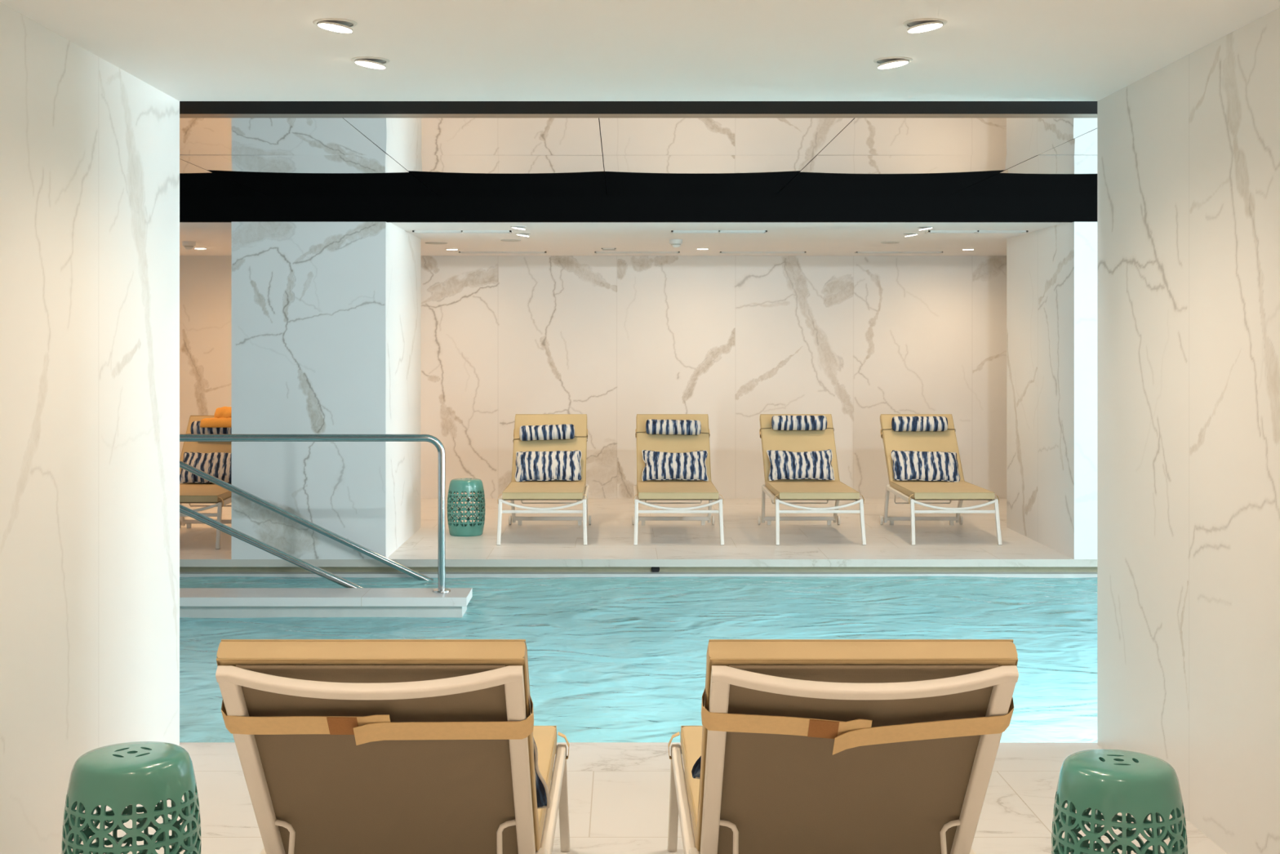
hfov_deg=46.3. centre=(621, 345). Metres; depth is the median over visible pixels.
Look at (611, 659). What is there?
pool water
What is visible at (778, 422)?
bolster cushion
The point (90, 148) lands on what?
wall
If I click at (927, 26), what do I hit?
recessed light
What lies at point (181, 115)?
trim
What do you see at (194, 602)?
step
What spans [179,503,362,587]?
stair handrail
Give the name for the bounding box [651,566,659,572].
drain
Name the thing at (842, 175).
mirror panel
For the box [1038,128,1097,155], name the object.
mirror panel
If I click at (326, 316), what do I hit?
wall pillar
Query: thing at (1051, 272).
wall
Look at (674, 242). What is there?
smoke detector
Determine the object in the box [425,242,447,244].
ceiling speaker
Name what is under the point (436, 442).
guard railing
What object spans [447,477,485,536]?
garden stool
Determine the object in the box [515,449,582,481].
striped pillow
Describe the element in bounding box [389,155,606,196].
mirror panel
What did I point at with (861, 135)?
mirror panel
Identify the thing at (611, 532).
floor
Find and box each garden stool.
[61,741,201,853]
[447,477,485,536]
[1051,749,1187,853]
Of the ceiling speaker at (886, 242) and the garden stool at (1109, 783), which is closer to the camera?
the garden stool at (1109, 783)
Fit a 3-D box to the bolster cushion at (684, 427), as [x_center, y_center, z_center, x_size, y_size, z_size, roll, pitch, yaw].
[0.426,0.711,12.573,0.627,0.180,0.161,0,0,1]
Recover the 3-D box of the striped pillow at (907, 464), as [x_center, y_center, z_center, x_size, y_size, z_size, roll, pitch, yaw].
[2.490,0.992,12.295,0.544,0.248,0.200,0,0,2]
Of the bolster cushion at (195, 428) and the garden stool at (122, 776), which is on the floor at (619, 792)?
the garden stool at (122, 776)
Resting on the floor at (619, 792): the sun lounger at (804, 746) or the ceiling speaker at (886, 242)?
the sun lounger at (804, 746)
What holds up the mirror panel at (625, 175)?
attached to the ceiling at (598, 117)
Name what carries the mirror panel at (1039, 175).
attached to the ceiling at (598, 117)
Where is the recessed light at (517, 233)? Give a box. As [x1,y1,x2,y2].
[515,232,530,236]
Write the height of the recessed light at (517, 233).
0.024 m
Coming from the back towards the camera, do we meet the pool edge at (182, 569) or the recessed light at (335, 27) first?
the pool edge at (182, 569)
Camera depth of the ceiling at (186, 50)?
4.59 m
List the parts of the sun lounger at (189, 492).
leg, mattress, prop rod, leg, rail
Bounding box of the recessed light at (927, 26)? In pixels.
[902,17,946,32]
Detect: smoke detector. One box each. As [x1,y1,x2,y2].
[182,241,195,249]
[669,239,682,247]
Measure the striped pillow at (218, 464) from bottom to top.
0.245 m
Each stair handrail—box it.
[179,460,432,580]
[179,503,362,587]
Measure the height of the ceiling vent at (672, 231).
0.012 m
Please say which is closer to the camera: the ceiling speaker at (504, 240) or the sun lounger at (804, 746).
the sun lounger at (804, 746)
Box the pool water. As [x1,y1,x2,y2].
[179,576,1097,742]
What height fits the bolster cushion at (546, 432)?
0.188 m
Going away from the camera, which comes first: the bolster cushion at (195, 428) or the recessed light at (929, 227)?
the recessed light at (929, 227)
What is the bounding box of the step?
[179,587,472,617]
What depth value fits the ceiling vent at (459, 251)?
14.00 m
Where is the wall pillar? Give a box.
[231,222,421,559]
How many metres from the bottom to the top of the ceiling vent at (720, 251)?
0.012 m
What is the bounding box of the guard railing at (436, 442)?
[179,434,450,592]
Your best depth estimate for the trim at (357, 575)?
10.50 m
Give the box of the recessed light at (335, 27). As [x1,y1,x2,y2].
[312,17,357,32]
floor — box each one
[58,742,1226,853]
[179,498,1097,566]
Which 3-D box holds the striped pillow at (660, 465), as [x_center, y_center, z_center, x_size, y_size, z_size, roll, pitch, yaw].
[0.435,0.988,12.295,0.544,0.245,0.192,0,0,0]
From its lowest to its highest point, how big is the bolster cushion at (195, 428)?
0.173 m
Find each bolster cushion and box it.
[185,421,231,434]
[512,423,587,441]
[635,419,710,437]
[760,415,834,431]
[881,416,955,435]
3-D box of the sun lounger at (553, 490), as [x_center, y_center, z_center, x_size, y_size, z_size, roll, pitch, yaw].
[-0.600,1.044,12.017,0.694,0.920,1.574,0,0,0]
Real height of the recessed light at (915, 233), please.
0.024 m
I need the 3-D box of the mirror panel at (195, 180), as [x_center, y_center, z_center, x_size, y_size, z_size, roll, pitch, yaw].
[-3.065,-1.043,9.348,1.186,0.011,2.272,0,0,0]
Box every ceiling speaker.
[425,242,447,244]
[500,239,520,241]
[880,241,899,244]
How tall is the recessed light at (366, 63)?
0.024 m
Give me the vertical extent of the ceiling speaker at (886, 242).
0.007 m
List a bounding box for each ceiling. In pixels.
[0,0,1279,101]
[179,222,1065,255]
[598,117,606,191]
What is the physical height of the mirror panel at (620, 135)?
0.008 m
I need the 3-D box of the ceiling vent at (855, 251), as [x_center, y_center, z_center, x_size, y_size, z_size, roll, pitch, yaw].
[2.595,-0.871,14.050,0.810,0.012,0.100,0,0,0]
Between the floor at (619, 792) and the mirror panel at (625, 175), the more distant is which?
the mirror panel at (625, 175)
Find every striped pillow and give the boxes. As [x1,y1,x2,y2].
[179,452,231,484]
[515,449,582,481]
[533,737,550,808]
[641,449,708,481]
[691,755,701,779]
[766,448,835,480]
[891,450,959,481]
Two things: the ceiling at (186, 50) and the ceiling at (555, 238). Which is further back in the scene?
the ceiling at (555, 238)
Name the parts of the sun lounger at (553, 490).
leg, leg, mattress, prop rod, leg, rail, leg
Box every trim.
[179,101,1097,113]
[179,113,1097,117]
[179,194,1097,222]
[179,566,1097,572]
[179,572,1097,577]
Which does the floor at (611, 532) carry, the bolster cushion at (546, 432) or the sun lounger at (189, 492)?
the sun lounger at (189, 492)
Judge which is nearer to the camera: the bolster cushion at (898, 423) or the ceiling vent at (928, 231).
the ceiling vent at (928, 231)
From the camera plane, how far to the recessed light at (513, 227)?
11.03 m
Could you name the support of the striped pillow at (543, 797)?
on the sun lounger at (344, 746)
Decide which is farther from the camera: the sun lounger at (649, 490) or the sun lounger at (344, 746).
the sun lounger at (649, 490)
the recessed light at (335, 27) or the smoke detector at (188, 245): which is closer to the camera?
the recessed light at (335, 27)
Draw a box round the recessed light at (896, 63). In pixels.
[873,56,912,68]
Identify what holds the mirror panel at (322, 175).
attached to the ceiling at (598, 117)
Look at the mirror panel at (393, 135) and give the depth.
7.40 m
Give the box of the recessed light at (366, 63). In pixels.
[351,56,389,68]
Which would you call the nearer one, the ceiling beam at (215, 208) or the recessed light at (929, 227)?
the ceiling beam at (215, 208)
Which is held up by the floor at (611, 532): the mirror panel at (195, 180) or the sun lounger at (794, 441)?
the sun lounger at (794, 441)
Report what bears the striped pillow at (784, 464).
on the sun lounger at (794, 441)
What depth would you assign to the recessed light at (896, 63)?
4.79 m
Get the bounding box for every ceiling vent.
[412,230,512,233]
[458,251,546,253]
[595,251,679,253]
[601,248,616,250]
[671,230,767,233]
[719,251,805,253]
[854,251,942,253]
[924,230,1027,233]
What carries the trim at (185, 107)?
attached to the wall at (1188, 150)
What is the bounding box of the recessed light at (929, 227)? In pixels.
[917,226,933,230]
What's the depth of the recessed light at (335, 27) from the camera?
4.23 m
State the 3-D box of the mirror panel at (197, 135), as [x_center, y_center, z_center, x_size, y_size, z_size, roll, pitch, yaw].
[-1.875,-1.044,7.455,1.186,0.010,1.506,0,0,0]
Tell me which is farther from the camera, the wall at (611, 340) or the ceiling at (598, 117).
the wall at (611, 340)
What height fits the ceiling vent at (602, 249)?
0.008 m
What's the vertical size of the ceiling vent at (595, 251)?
0.012 m
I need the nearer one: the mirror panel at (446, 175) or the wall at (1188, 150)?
the wall at (1188, 150)
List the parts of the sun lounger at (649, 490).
rail, leg, prop rod, mattress, leg, leg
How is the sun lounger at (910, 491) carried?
on the floor at (611, 532)
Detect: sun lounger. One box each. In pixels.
[179,415,231,549]
[215,639,570,853]
[496,413,591,545]
[631,413,724,545]
[667,639,1018,853]
[757,413,866,545]
[879,413,1002,545]
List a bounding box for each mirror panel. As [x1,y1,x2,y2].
[179,117,387,155]
[179,154,439,196]
[179,158,267,196]
[342,117,602,155]
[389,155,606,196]
[599,117,854,155]
[603,155,815,196]
[774,155,1036,196]
[817,117,1097,155]
[949,155,1097,196]
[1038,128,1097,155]
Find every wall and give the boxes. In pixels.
[0,2,179,853]
[179,255,1006,498]
[1006,222,1097,559]
[1097,7,1279,853]
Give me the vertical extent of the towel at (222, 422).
0.092 m
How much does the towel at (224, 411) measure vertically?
0.154 m
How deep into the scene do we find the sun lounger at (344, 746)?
3.10 m
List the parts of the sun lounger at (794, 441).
leg, rail, leg, prop rod, mattress, leg, leg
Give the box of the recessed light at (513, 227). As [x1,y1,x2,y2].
[510,226,527,230]
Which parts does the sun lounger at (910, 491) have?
leg, rail, leg, prop rod, mattress, leg, leg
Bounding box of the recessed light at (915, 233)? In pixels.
[902,232,918,236]
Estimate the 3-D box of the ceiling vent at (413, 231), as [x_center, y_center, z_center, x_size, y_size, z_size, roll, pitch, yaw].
[-1.222,-0.871,11.500,0.755,0.012,0.130,0,0,0]
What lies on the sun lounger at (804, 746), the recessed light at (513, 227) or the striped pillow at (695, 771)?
the striped pillow at (695, 771)
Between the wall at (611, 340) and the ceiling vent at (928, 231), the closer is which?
the ceiling vent at (928, 231)
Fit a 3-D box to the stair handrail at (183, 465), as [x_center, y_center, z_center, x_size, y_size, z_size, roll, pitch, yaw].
[-2.684,1.212,10.400,2.997,1.731,0.044,0,0,0]
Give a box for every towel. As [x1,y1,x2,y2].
[200,417,231,427]
[213,406,231,417]
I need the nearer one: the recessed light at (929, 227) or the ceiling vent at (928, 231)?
the recessed light at (929, 227)

